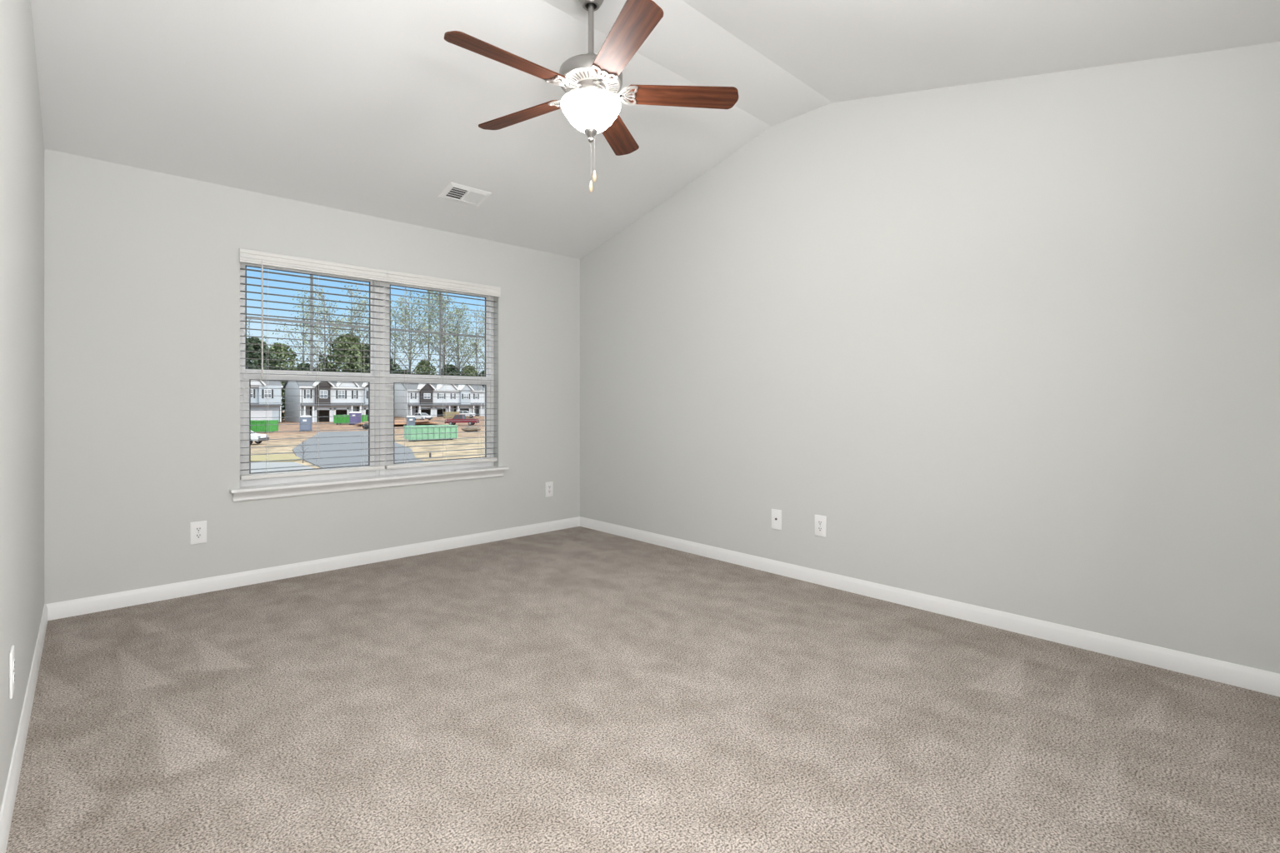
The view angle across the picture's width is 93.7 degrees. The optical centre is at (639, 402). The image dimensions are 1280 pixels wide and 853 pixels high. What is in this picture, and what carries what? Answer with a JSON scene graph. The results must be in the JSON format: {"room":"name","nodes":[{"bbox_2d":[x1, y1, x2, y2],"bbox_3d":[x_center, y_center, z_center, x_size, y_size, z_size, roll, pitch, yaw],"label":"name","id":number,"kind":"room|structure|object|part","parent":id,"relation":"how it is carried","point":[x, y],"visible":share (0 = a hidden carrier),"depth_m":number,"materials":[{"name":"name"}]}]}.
{"room":"empty bedroom","nodes":[
{"label":"empty bedroom","id":0,"kind":"room"},
{"bbox_2d":[0,0,44,811],"bbox_3d":[-1.556,-0.352,1.346,0.140,2.959,4.642,0,0,-43],"label":"wall","id":1,"kind":"structure","parent":0,"point":[22,143],"depth_m":1.99,"materials":[{"name":"paint"}]},
{"bbox_2d":[9,645,14,699],"bbox_3d":[-1.807,0.775,1.728,0.009,0.131,0.080,0,0,-43],"label":"wall outlet","id":2,"kind":"object","parent":1,"relation":"attached to","point":[12,661],"visible":1,"depth_m":1.70,"materials":[{"name":"white plastic"}]},
{"bbox_2d":[0,605,47,852],"bbox_3d":[-1.500,1.085,1.399,0.013,0.085,4.641,0,0,-43],"label":"baseboard","id":3,"kind":"structure","parent":1,"relation":"attached to","point":[10,793],"depth_m":1.87,"materials":[{"name":"white paint"}]},
{"bbox_2d":[44,148,579,604],"bbox_3d":[-1.861,-0.102,4.346,3.758,2.460,0.140,0,0,-43],"label":"wall","id":4,"kind":"structure","parent":0,"point":[142,267],"depth_m":3.54,"materials":[{"name":"paint"}]},
{"bbox_2d":[190,520,206,544],"bbox_3d":[-2.604,0.768,3.541,0.080,0.131,0.009,0,0,-43],"label":"wall outlet","id":5,"kind":"object","parent":4,"relation":"attached to","point":[197,529],"visible":1,"depth_m":3.54,"materials":[{"name":"white plastic"}]},
{"bbox_2d":[195,527,202,531],"bbox_3d":[-2.603,0.748,3.539,0.034,0.025,0.003,0,0,-43],"label":"receptacle","id":6,"kind":"object","parent":5,"relation":"attached to","point":[197,529],"depth_m":3.54,"materials":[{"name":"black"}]},
{"bbox_2d":[195,534,202,538],"bbox_3d":[-2.603,0.787,3.539,0.034,0.025,0.003,0,0,-43],"label":"receptacle","id":7,"kind":"object","parent":5,"relation":"attached to","point":[197,536],"depth_m":3.54,"materials":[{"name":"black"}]},
{"bbox_2d":[240,262,379,487],"bbox_3d":[-2.217,-0.195,4.061,0.859,1.445,0.075,0,0,-43],"label":"window","id":8,"kind":"structure","parent":4,"relation":"in","point":[245,387],"depth_m":4.05,"materials":[{"name":"white plastic"}]},
{"bbox_3d":[-2.230,-0.519,4.075,0.799,0.734,0.024,0,0,-43],"label":"sash","id":9,"kind":"part","parent":8,"relation":"part of","materials":[{"name":"white plastic"}]},
{"bbox_3d":[-2.209,0.148,4.052,0.811,0.678,0.034,0,0,-43],"label":"sash","id":10,"kind":"part","parent":8,"relation":"part of","materials":[{"name":"white plastic"}]},
{"bbox_2d":[239,248,388,480],"bbox_3d":[-2.143,-0.231,3.994,0.889,1.422,0.096,0,0,-43],"label":"window blind","id":11,"kind":"object","parent":8,"relation":"attached to","point":[246,256],"visible":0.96,"depth_m":3.94,"materials":[{"name":"white plastic"}]},
{"bbox_3d":[-2.367,-0.207,3.811,0.001,1.350,0.054,0,0,-43],"label":"ladder cord","id":12,"kind":"part","parent":11,"relation":"part of","materials":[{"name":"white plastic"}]},
{"bbox_3d":[-2.155,0.466,4.010,0.869,0.028,0.048,0,0,-43],"label":"rail","id":13,"kind":"part","parent":11,"relation":"part of","materials":[{"name":"white plastic"}]},
{"bbox_3d":[-2.155,-0.207,4.011,0.001,1.350,0.054,0,0,-43],"label":"ladder cord","id":14,"kind":"part","parent":11,"relation":"part of","materials":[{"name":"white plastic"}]},
{"bbox_2d":[44,516,579,620],"bbox_3d":[-1.809,1.085,4.291,3.478,0.085,0.013,0,0,-43],"label":"baseboard","id":15,"kind":"structure","parent":4,"relation":"attached to","point":[60,610],"depth_m":3.81,"materials":[{"name":"white paint"}]},
{"bbox_2d":[230,466,509,501],"bbox_3d":[-1.809,0.566,4.311,1.906,0.077,0.133,0,0,-43],"label":"trim","id":16,"kind":"structure","parent":4,"relation":"attached to","point":[273,491],"depth_m":4.15,"materials":[{"name":"white paint"}]},
{"bbox_2d":[379,281,385,475],"bbox_3d":[-1.887,-0.195,4.369,0.044,1.445,0.072,0,0,-43],"label":"trim","id":17,"kind":"structure","parent":4,"relation":"attached to","point":[382,335],"depth_m":4.34,"materials":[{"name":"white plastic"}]},
{"bbox_2d":[385,282,494,474],"bbox_3d":[-1.554,-0.195,4.689,0.880,1.445,0.075,0,0,-43],"label":"window","id":18,"kind":"structure","parent":4,"relation":"in","point":[414,378],"depth_m":4.69,"materials":[{"name":"white plastic"}]},
{"bbox_3d":[-1.566,-0.519,4.702,0.820,0.734,0.024,0,0,-43],"label":"sash","id":19,"kind":"part","parent":18,"relation":"part of","materials":[{"name":"clear glass"}]},
{"bbox_3d":[-1.545,0.148,4.680,0.832,0.678,0.034,0,0,-43],"label":"sash","id":20,"kind":"part","parent":18,"relation":"part of","materials":[{"name":"glass"}]},
{"bbox_2d":[384,270,500,469],"bbox_3d":[-1.496,-0.231,4.610,0.910,1.422,0.089,0,0,-43],"label":"window blind","id":21,"kind":"object","parent":18,"relation":"attached to","point":[397,277],"visible":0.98,"depth_m":4.59,"materials":[{"name":"white plastic"}]},
{"bbox_3d":[-1.722,-0.207,4.420,0.001,1.350,0.054,0,0,-43],"label":"ladder cord","id":22,"kind":"part","parent":21,"relation":"part of","materials":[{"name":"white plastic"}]},
{"bbox_3d":[-1.506,0.466,4.624,0.890,0.028,0.048,0,0,-43],"label":"rail","id":23,"kind":"part","parent":21,"relation":"part of","materials":[{"name":"white plastic"}]},
{"bbox_3d":[-1.506,-0.207,4.624,0.001,1.350,0.054,0,0,-43],"label":"ladder cord","id":24,"kind":"part","parent":21,"relation":"part of","materials":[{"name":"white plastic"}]},
{"bbox_3d":[-1.290,-0.207,4.829,0.001,1.350,0.054,0,0,-43],"label":"ladder cord","id":25,"kind":"part","parent":21,"relation":"part of","materials":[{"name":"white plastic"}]},
{"bbox_2d":[545,481,553,497],"bbox_3d":[-0.793,0.760,5.253,0.080,0.131,0.009,0,0,-43],"label":"wall outlet","id":26,"kind":"object","parent":4,"relation":"attached to","point":[548,486],"visible":1,"depth_m":5.25,"materials":[{"name":"white plastic"}]},
{"bbox_2d":[5,526,1279,852],"bbox_3d":[-0.242,1.128,2.589,3.578,0.001,4.680,0,0,-43],"label":"floor","id":27,"kind":"structure","parent":0,"point":[577,689],"depth_m":2.08,"materials":[{"name":"beige carpet"}]},
{"bbox_2d":[30,0,1279,259],"bbox_3d":[-0.242,-1.615,2.589,3.818,0.674,4.920,0,0,-43],"label":"ceiling","id":28,"kind":"structure","parent":0,"point":[362,107],"depth_m":3.02,"materials":[{"name":"paint"}]},
{"bbox_2d":[438,182,491,206],"bbox_3d":[-1.212,-1.439,4.159,0.304,0.051,0.195,0,0,-43],"label":"ceiling vent","id":29,"kind":"object","parent":28,"relation":"in","point":[453,192],"visible":1,"depth_m":4.15,"materials":[{"name":"white metal"}]},
{"bbox_2d":[444,0,738,192],"bbox_3d":[-0.256,-1.379,2.624,1.228,0.905,1.260,0,0,-43],"label":"ceiling fan","id":30,"kind":"object","parent":28,"relation":"hanging from","point":[592,82],"visible":1,"depth_m":2.57,"materials":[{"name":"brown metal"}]},
{"bbox_3d":[-0.529,-1.366,2.383,0.500,0.006,0.135,0,13,-40],"label":"blade","id":31,"kind":"part","parent":30,"relation":"part of","materials":[{"name":"brown wood"}]},
{"bbox_3d":[-0.565,-1.366,2.863,0.500,0.006,0.135,0,13,32],"label":"blade","id":32,"kind":"part","parent":30,"relation":"part of","materials":[{"name":"brown wood"}]},
{"bbox_3d":[-0.216,-1.259,2.648,0.263,0.121,0.263,0,0,-43],"label":"lamp shade","id":33,"kind":"part","parent":30,"relation":"part of","materials":[{"name":"white glass"}]},
{"bbox_2d":[562,69,619,93],"bbox_3d":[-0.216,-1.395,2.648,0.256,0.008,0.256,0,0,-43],"label":"motor housing","id":34,"kind":"object","parent":30,"relation":"attached to","point":[580,77],"depth_m":2.59,"materials":[{"name":"white metal"}]},
{"bbox_3d":[-0.216,-0.952,2.648,0.018,0.052,0.018,0,0,-43],"label":"pull knob","id":35,"kind":"part","parent":30,"relation":"part of","materials":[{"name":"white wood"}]},
{"bbox_3d":[-0.201,-1.103,2.648,0.003,0.169,0.003,0,0,-43],"label":"pull chain","id":36,"kind":"part","parent":30,"relation":"part of","materials":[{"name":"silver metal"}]},
{"bbox_3d":[-0.201,-0.998,2.648,0.018,0.052,0.018,0,0,-43],"label":"pull knob","id":37,"kind":"part","parent":30,"relation":"part of","materials":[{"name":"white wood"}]},
{"bbox_3d":[-0.120,-1.366,3.046,0.135,0.006,0.500,-13,-3,13],"label":"blade","id":38,"kind":"part","parent":30,"relation":"part of","materials":[{"name":"brown wood"}]},
{"bbox_3d":[-0.060,-1.366,2.269,0.135,0.006,0.500,14,-5,-22],"label":"blade","id":39,"kind":"part","parent":30,"relation":"part of","materials":[{"name":"brown wood"}]},
{"bbox_3d":[0.192,-1.366,2.679,0.500,0.006,0.135,0,-13,-4],"label":"blade","id":40,"kind":"part","parent":30,"relation":"part of","materials":[{"name":"brown wood"}]},
{"bbox_2d":[580,41,1279,674],"bbox_3d":[1.095,-0.352,3.852,0.140,2.959,4.640,0,0,-43],"label":"wall","id":41,"kind":"structure","parent":0,"point":[1015,342],"depth_m":3.07,"materials":[{"name":"paint"}]},
{"bbox_2d":[771,509,781,529],"bbox_3d":[0.895,0.770,3.950,0.016,0.131,0.078,0,0,-43],"label":"cable jack","id":42,"kind":"object","parent":41,"relation":"attached to","point":[776,514],"visible":1,"depth_m":3.95,"materials":[{"name":"white plastic"}]},
{"bbox_2d":[815,515,826,537],"bbox_3d":[1.118,0.765,3.719,0.009,0.131,0.080,0,0,-43],"label":"wall outlet","id":43,"kind":"object","parent":41,"relation":"attached to","point":[820,521],"visible":1,"depth_m":3.71,"materials":[{"name":"white plastic"}]},
{"bbox_2d":[580,516,1279,697],"bbox_3d":[1.040,1.085,3.799,0.013,0.085,4.640,0,0,-43],"label":"baseboard","id":44,"kind":"structure","parent":41,"relation":"attached to","point":[1250,678],"depth_m":3.00,"materials":[{"name":"white paint"}]},
{"label":"outside","id":45,"kind":"structure","parent":0,"visible":0},
{"bbox_2d":[250,411,484,468],"bbox_3d":[-38.285,3.678,147.324,260.000,0.700,252.000,0,0,-43],"label":"ground","id":46,"kind":"structure","parent":45,"point":[289,429],"depth_m":64.06,"materials":[{"name":"beige soil"}]},
{"bbox_2d":[246,315,260,367],"bbox_3d":[-85.729,-7.441,131.466,8.398,23.140,9.018,0,0,16],"label":"tree","id":47,"kind":"object","parent":46,"relation":"on","point":[257,316],"visible":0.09,"depth_m":131.08,"materials":[{"name":"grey plant"}]},
{"bbox_2d":[250,430,269,444],"bbox_3d":[-38.472,3.243,57.563,4.740,1.530,1.824,0,0,-4],"label":"car","id":48,"kind":"object","parent":46,"relation":"on","point":[256,437],"visible":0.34,"depth_m":57.45,"materials":[{"name":"white paint"}]},
{"bbox_2d":[245,379,283,422],"bbox_3d":[-79.542,-1.212,118.513,13.150,10.080,13.900,0,0,-43],"label":"townhouse","id":49,"kind":"structure","parent":46,"relation":"on","point":[257,396],"depth_m":116.46,"materials":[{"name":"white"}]},
{"bbox_2d":[261,389,264,398],"bbox_3d":[-72.804,-1.712,115.889,0.300,1.720,0.070,0,0,-43],"label":"shutter","id":50,"kind":"object","parent":49,"relation":"hanging from","point":[262,390],"depth_m":115.86,"materials":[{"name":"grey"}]},
{"bbox_2d":[250,420,278,431],"bbox_3d":[-51.977,3.185,80.721,5.300,1.685,2.400,0,0,-6],"label":"dumpster","id":51,"kind":"object","parent":46,"relation":"on","point":[271,427],"visible":0.45,"depth_m":79.83,"materials":[{"name":"green metal"}]},
{"bbox_2d":[246,337,286,385],"bbox_3d":[-83.727,-5.120,130.232,13.982,18.495,13.445,0,0,39],"label":"evergreen tree","id":52,"kind":"object","parent":46,"relation":"on","point":[252,340],"visible":0.22,"depth_m":129.16,"materials":[{"name":"green plant"}]},
{"bbox_2d":[250,454,301,462],"bbox_3d":[-26.096,3.978,42.622,3.650,0.100,6.185,0,0,-28],"label":"lawn","id":53,"kind":"structure","parent":46,"relation":"on","point":[280,457],"depth_m":42.69,"materials":[{"name":"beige plant"}]},
{"bbox_2d":[263,342,299,419],"bbox_3d":[-80.936,-4.678,134.953,12.052,17.612,11.898,0,0,-22],"label":"evergreen tree","id":54,"kind":"object","parent":46,"relation":"on","point":[276,348],"visible":0.18,"depth_m":133.42,"materials":[{"name":"green plant"}]},
{"bbox_2d":[281,363,315,399],"bbox_3d":[-77.569,-2.569,139.136,10.125,13.393,9.736,0,0,-11],"label":"evergreen tree","id":55,"kind":"object","parent":46,"relation":"on","point":[301,365],"visible":0.16,"depth_m":137.89,"materials":[{"name":"green plant"}]},
{"bbox_2d":[266,286,334,370],"bbox_3d":[-78.728,-11.415,139.109,14.366,31.086,16.085,0,0,-12],"label":"tree","id":56,"kind":"object","parent":46,"relation":"on","point":[307,301],"visible":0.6,"depth_m":139.33,"materials":[{"name":"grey plant"}]},
{"bbox_2d":[298,440,309,463],"bbox_3d":[-22.436,3.205,39.931,0.873,1.648,0.783,0,0,1],"label":"sapling","id":57,"kind":"object","parent":46,"relation":"on","point":[302,441],"visible":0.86,"depth_m":39.88,"materials":[{"name":"grey"}]},
{"bbox_2d":[299,415,312,430],"bbox_3d":[-46.654,2.928,83.825,1.370,2.200,1.370,0,0,-15],"label":"portable toilet","id":58,"kind":"object","parent":46,"relation":"on","point":[307,422],"visible":0.91,"depth_m":83.23,"materials":[{"name":"blue plastic"}]},
{"bbox_3d":[-46.482,3.003,83.198,0.970,1.650,0.050,0,0,-15],"label":"door","id":59,"kind":"part","parent":58,"relation":"part of","materials":[{"name":"blue plastic"}]},
{"bbox_2d":[282,380,368,422],"bbox_3d":[-66.860,-1.212,130.499,15.950,10.480,13.900,0,0,-43],"label":"townhouse","id":60,"kind":"structure","parent":46,"relation":"on","point":[326,406],"depth_m":125.46,"materials":[{"name":"white"}]},
{"bbox_3d":[-66.323,2.353,121.815,0.240,3.350,0.240,0,0,-43],"label":"porch post","id":61,"kind":"part","parent":60,"relation":"part of","materials":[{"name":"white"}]},
{"bbox_2d":[300,284,351,370],"bbox_3d":[-73.880,-11.648,141.139,12.297,31.554,11.452,0,0,22],"label":"tree","id":62,"kind":"object","parent":46,"relation":"on","point":[319,295],"visible":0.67,"depth_m":140.78,"materials":[{"name":"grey plant"}]},
{"bbox_2d":[317,362,339,371],"bbox_3d":[-75.264,-2.888,143.993,10.607,14.031,10.199,0,0,2],"label":"evergreen tree","id":63,"kind":"object","parent":46,"relation":"on","point":[323,362],"visible":0.05,"depth_m":143.19,"materials":[{"name":"green plant"}]},
{"bbox_2d":[301,301,358,361],"bbox_3d":[-76.582,-10.839,148.417,14.398,29.941,15.859,0,0,27],"label":"tree","id":64,"kind":"object","parent":46,"relation":"on","point":[329,303],"visible":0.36,"depth_m":147.87,"materials":[{"name":"green plant"}]},
{"bbox_2d":[317,333,369,372],"bbox_3d":[-70.039,-6.293,144.158,14.080,20.841,14.262,0,0,6],"label":"evergreen tree","id":65,"kind":"object","parent":46,"relation":"on","point":[347,339],"visible":0.45,"depth_m":142.41,"materials":[{"name":"green plant"}]},
{"bbox_2d":[325,283,369,370],"bbox_3d":[-70.318,-12.727,147.185,12.215,33.658,13.116,0,0,-20],"label":"tree","id":66,"kind":"object","parent":46,"relation":"on","point":[351,292],"visible":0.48,"depth_m":147.32,"materials":[{"name":"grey plant"}]},
{"bbox_2d":[330,292,369,345],"bbox_3d":[-69.786,-12.236,151.356,16.367,31.631,14.618,0,0,28],"label":"tree","id":67,"kind":"object","parent":46,"relation":"on","point":[364,302],"visible":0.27,"depth_m":152.11,"materials":[{"name":"green plant"}]},
{"bbox_2d":[333,415,367,424],"bbox_3d":[-53.458,3.131,110.968,5.300,1.793,2.400,0,0,-8],"label":"dumpster","id":68,"kind":"object","parent":46,"relation":"on","point":[340,419],"visible":0.51,"depth_m":109.72,"materials":[{"name":"green metal"}]},
{"bbox_2d":[349,411,361,424],"bbox_3d":[-49.671,2.734,104.778,1.620,2.300,1.620,0,0,-5],"label":"portable toilet","id":69,"kind":"object","parent":46,"relation":"on","point":[352,419],"visible":0.84,"depth_m":104.01,"materials":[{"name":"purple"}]},
{"bbox_3d":[-49.598,2.809,104.006,1.220,1.750,0.050,0,0,-5],"label":"door","id":70,"kind":"part","parent":69,"relation":"part of","materials":[{"name":"blue"}]},
{"bbox_2d":[347,343,369,372],"bbox_3d":[-68.354,-5.574,148.965,13.982,18.495,13.445,0,0,26],"label":"evergreen tree","id":71,"kind":"object","parent":46,"relation":"on","point":[367,361],"visible":0.15,"depth_m":146.62,"materials":[{"name":"green plant"}]},
{"bbox_2d":[362,423,368,429],"bbox_3d":[-40.487,3.517,88.809,1.033,1.062,1.036,0,0,-43],"label":"bag","id":72,"kind":"object","parent":46,"relation":"on","point":[365,426],"visible":0.65,"depth_m":88.44,"materials":[{"name":"black plastic"}]},
{"bbox_2d":[364,306,408,358],"bbox_3d":[-66.379,-11.023,152.252,15.312,28.909,13.901,0,0,-8],"label":"tree","id":73,"kind":"object","parent":46,"relation":"on","point":[367,307],"visible":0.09,"depth_m":152.78,"materials":[{"name":"green plant"}]},
{"bbox_2d":[358,297,415,364],"bbox_3d":[-65.224,-12.388,155.619,16.367,31.631,14.618,0,0,-26],"label":"tree","id":74,"kind":"object","parent":46,"relation":"on","point":[399,306],"visible":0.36,"depth_m":156.06,"materials":[{"name":"green plant"}]},
{"bbox_2d":[355,420,438,425],"bbox_3d":[-42.538,3.545,104.936,14.578,0.796,10.902,0,0,-43],"label":"mound","id":75,"kind":"object","parent":46,"relation":"on","point":[421,422],"visible":0.52,"depth_m":103.30,"materials":[{"name":"soil"}]},
{"bbox_2d":[390,359,404,373],"bbox_3d":[-64.213,-4.225,150.135,11.571,15.306,11.127,0,0,-37],"label":"evergreen tree","id":76,"kind":"object","parent":46,"relation":"on","point":[393,367],"visible":0.06,"depth_m":150.82,"materials":[{"name":"green plant"}]},
{"bbox_2d":[397,369,410,374],"bbox_3d":[-60.955,-2.631,154.958,9.161,12.118,8.809,0,0,-39],"label":"evergreen tree","id":77,"kind":"object","parent":46,"relation":"on","point":[402,371],"visible":0.05,"depth_m":153.79,"materials":[{"name":"green plant"}]},
{"bbox_2d":[406,415,415,425],"bbox_3d":[-36.161,3.028,94.706,1.320,2.000,1.320,0,0,-23],"label":"portable toilet","id":78,"kind":"object","parent":46,"relation":"on","point":[409,418],"visible":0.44,"depth_m":94.13,"materials":[{"name":"blue"}]},
{"bbox_3d":[-35.913,3.103,94.132,0.920,1.450,0.050,0,0,-23],"label":"door","id":79,"kind":"part","parent":78,"relation":"part of","materials":[{"name":"blue"}]},
{"bbox_2d":[390,287,438,374],"bbox_3d":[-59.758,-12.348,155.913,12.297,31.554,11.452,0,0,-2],"label":"tree","id":80,"kind":"object","parent":46,"relation":"on","point":[402,298],"visible":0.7,"depth_m":155.53,"materials":[{"name":"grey plant"}]},
{"bbox_2d":[414,413,432,420],"bbox_3d":[-45.672,2.973,125.881,4.740,1.530,1.824,0,0,37],"label":"car","id":81,"kind":"object","parent":46,"relation":"on","point":[422,417],"visible":0.82,"depth_m":124.97,"materials":[{"name":"white paint"}]},
{"bbox_2d":[410,360,437,374],"bbox_3d":[-56.913,-3.911,158.789,10.044,14.676,9.915,0,0,2],"label":"evergreen tree","id":82,"kind":"object","parent":46,"relation":"on","point":[426,370],"visible":0.21,"depth_m":157.75,"materials":[{"name":"green plant"}]},
{"bbox_2d":[396,290,461,374],"bbox_3d":[-56.525,-15.387,159.698,17.391,37.630,19.471,0,0,-15],"label":"tree","id":83,"kind":"object","parent":46,"relation":"on","point":[430,315],"visible":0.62,"depth_m":159.45,"materials":[{"name":"green plant"}]},
{"bbox_2d":[403,425,457,441],"bbox_3d":[-22.377,3.212,64.253,5.000,1.632,2.400,0,0,-38],"label":"dumpster","id":84,"kind":"object","parent":46,"relation":"on","point":[432,429],"visible":0.77,"depth_m":63.22,"materials":[{"name":"green metal"}]},
{"bbox_2d":[394,383,484,417],"bbox_3d":[-49.545,-1.462,146.864,20.100,9.580,13.900,0,0,-43],"label":"townhouse","id":85,"kind":"structure","parent":46,"relation":"on","point":[431,390],"depth_m":141.20,"materials":[{"name":"white"}]},
{"bbox_2d":[422,295,464,372],"bbox_3d":[-54.778,-13.400,167.642,12.215,33.658,13.117,0,0,-25],"label":"tree","id":86,"kind":"object","parent":46,"relation":"on","point":[448,299],"visible":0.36,"depth_m":167.35,"materials":[{"name":"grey plant"}]},
{"bbox_2d":[411,290,475,374],"bbox_3d":[-53.369,-14.635,162.063,17.376,36.136,19.140,0,0,4],"label":"tree","id":87,"kind":"object","parent":46,"relation":"on","point":[434,296],"visible":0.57,"depth_m":161.33,"materials":[{"name":"green plant"}]},
{"bbox_2d":[435,364,459,375],"bbox_3d":[-52.211,-3.588,164.125,10.199,14.031,10.607,0,0,17],"label":"evergreen tree","id":88,"kind":"object","parent":46,"relation":"on","point":[452,370],"visible":0.16,"depth_m":163.23,"materials":[{"name":"green plant"}]},
{"bbox_2d":[443,411,459,418],"bbox_3d":[-41.803,2.777,133.151,3.382,1.390,1.350,0,0,-33],"label":"pile","id":89,"kind":"object","parent":46,"relation":"on","point":[446,414],"visible":0.73,"depth_m":132.54,"materials":[{"name":"beige wood"}]},
{"bbox_2d":[435,301,483,375],"bbox_3d":[-49.649,-12.388,166.217,16.367,31.631,14.618,0,0,34],"label":"tree","id":90,"kind":"object","parent":46,"relation":"on","point":[461,310],"visible":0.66,"depth_m":166.78,"materials":[{"name":"green plant"}]},
{"bbox_2d":[437,305,484,371],"bbox_3d":[-52.022,-12.571,172.957,16.953,32.006,15.391,0,0,39],"label":"tree","id":91,"kind":"object","parent":46,"relation":"on","point":[465,324],"visible":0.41,"depth_m":172.75,"materials":[{"name":"green plant"}]},
{"bbox_2d":[444,414,479,425],"bbox_3d":[-31.527,3.043,106.388,5.640,1.930,1.974,0,0,0],"label":"pickup truck","id":92,"kind":"object","parent":46,"relation":"on","point":[457,418],"visible":0.94,"depth_m":105.44,"materials":[{"name":"red paint"}]},
{"bbox_2d":[456,410,476,417],"bbox_3d":[-39.519,2.621,135.831,4.740,1.530,1.824,0,0,-8],"label":"car","id":93,"kind":"object","parent":46,"relation":"on","point":[460,412],"visible":0.45,"depth_m":135.09,"materials":[{"name":"white paint"}]},
{"bbox_2d":[459,365,478,375],"bbox_3d":[-47.912,-3.544,168.028,9.420,13.943,9.541,0,0,19],"label":"evergreen tree","id":94,"kind":"object","parent":46,"relation":"on","point":[471,370],"visible":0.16,"depth_m":167.47,"materials":[{"name":"green plant"}]},
{"bbox_2d":[455,310,484,376],"bbox_3d":[-46.079,-11.822,170.106,11.070,30.502,11.887,0,0,4],"label":"tree","id":95,"kind":"object","parent":46,"relation":"on","point":[475,313],"visible":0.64,"depth_m":170.03,"materials":[{"name":"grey plant"}]},
{"bbox_2d":[460,426,480,431],"bbox_3d":[-23.276,3.669,82.831,2.823,0.756,2.059,0,0,-43],"label":"rubble heap","id":96,"kind":"object","parent":46,"relation":"on","point":[467,428],"visible":0.91,"depth_m":82.00,"materials":[{"name":"beige stone"}]},
{"bbox_2d":[465,308,484,386],"bbox_3d":[-45.304,-12.388,173.630,14.618,31.631,16.367,0,0,-3],"label":"tree","id":97,"kind":"object","parent":46,"relation":"on","point":[482,308],"visible":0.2,"depth_m":172.75,"materials":[{"name":"green plant"}]},
{"bbox_2d":[478,370,484,388],"bbox_3d":[-44.172,-2.950,170.943,9.272,12.755,9.643,0,0,-18],"label":"evergreen tree","id":98,"kind":"object","parent":46,"relation":"on","point":[482,372],"visible":0.06,"depth_m":169.32,"materials":[{"name":"green plant"}]},
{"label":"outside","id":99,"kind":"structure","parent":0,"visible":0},
{"bbox_2d":[292,430,421,468],"bbox_3d":[-24.849,4.008,54.348,21.800,0.080,64.400,0,0,-43],"label":"road","id":100,"kind":"structure","parent":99,"point":[347,439],"depth_m":49.89,"materials":[{"name":"grey asphalt"}]},
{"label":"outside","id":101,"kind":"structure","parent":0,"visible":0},
{"bbox_2d":[250,461,313,473],"bbox_3d":[-18.669,3.988,31.418,4.448,0.100,23.476,0,0,-34],"label":"sidewalk","id":102,"kind":"structure","parent":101,"point":[253,465],"depth_m":37.19,"materials":[{"name":"concrete"}]}
]}

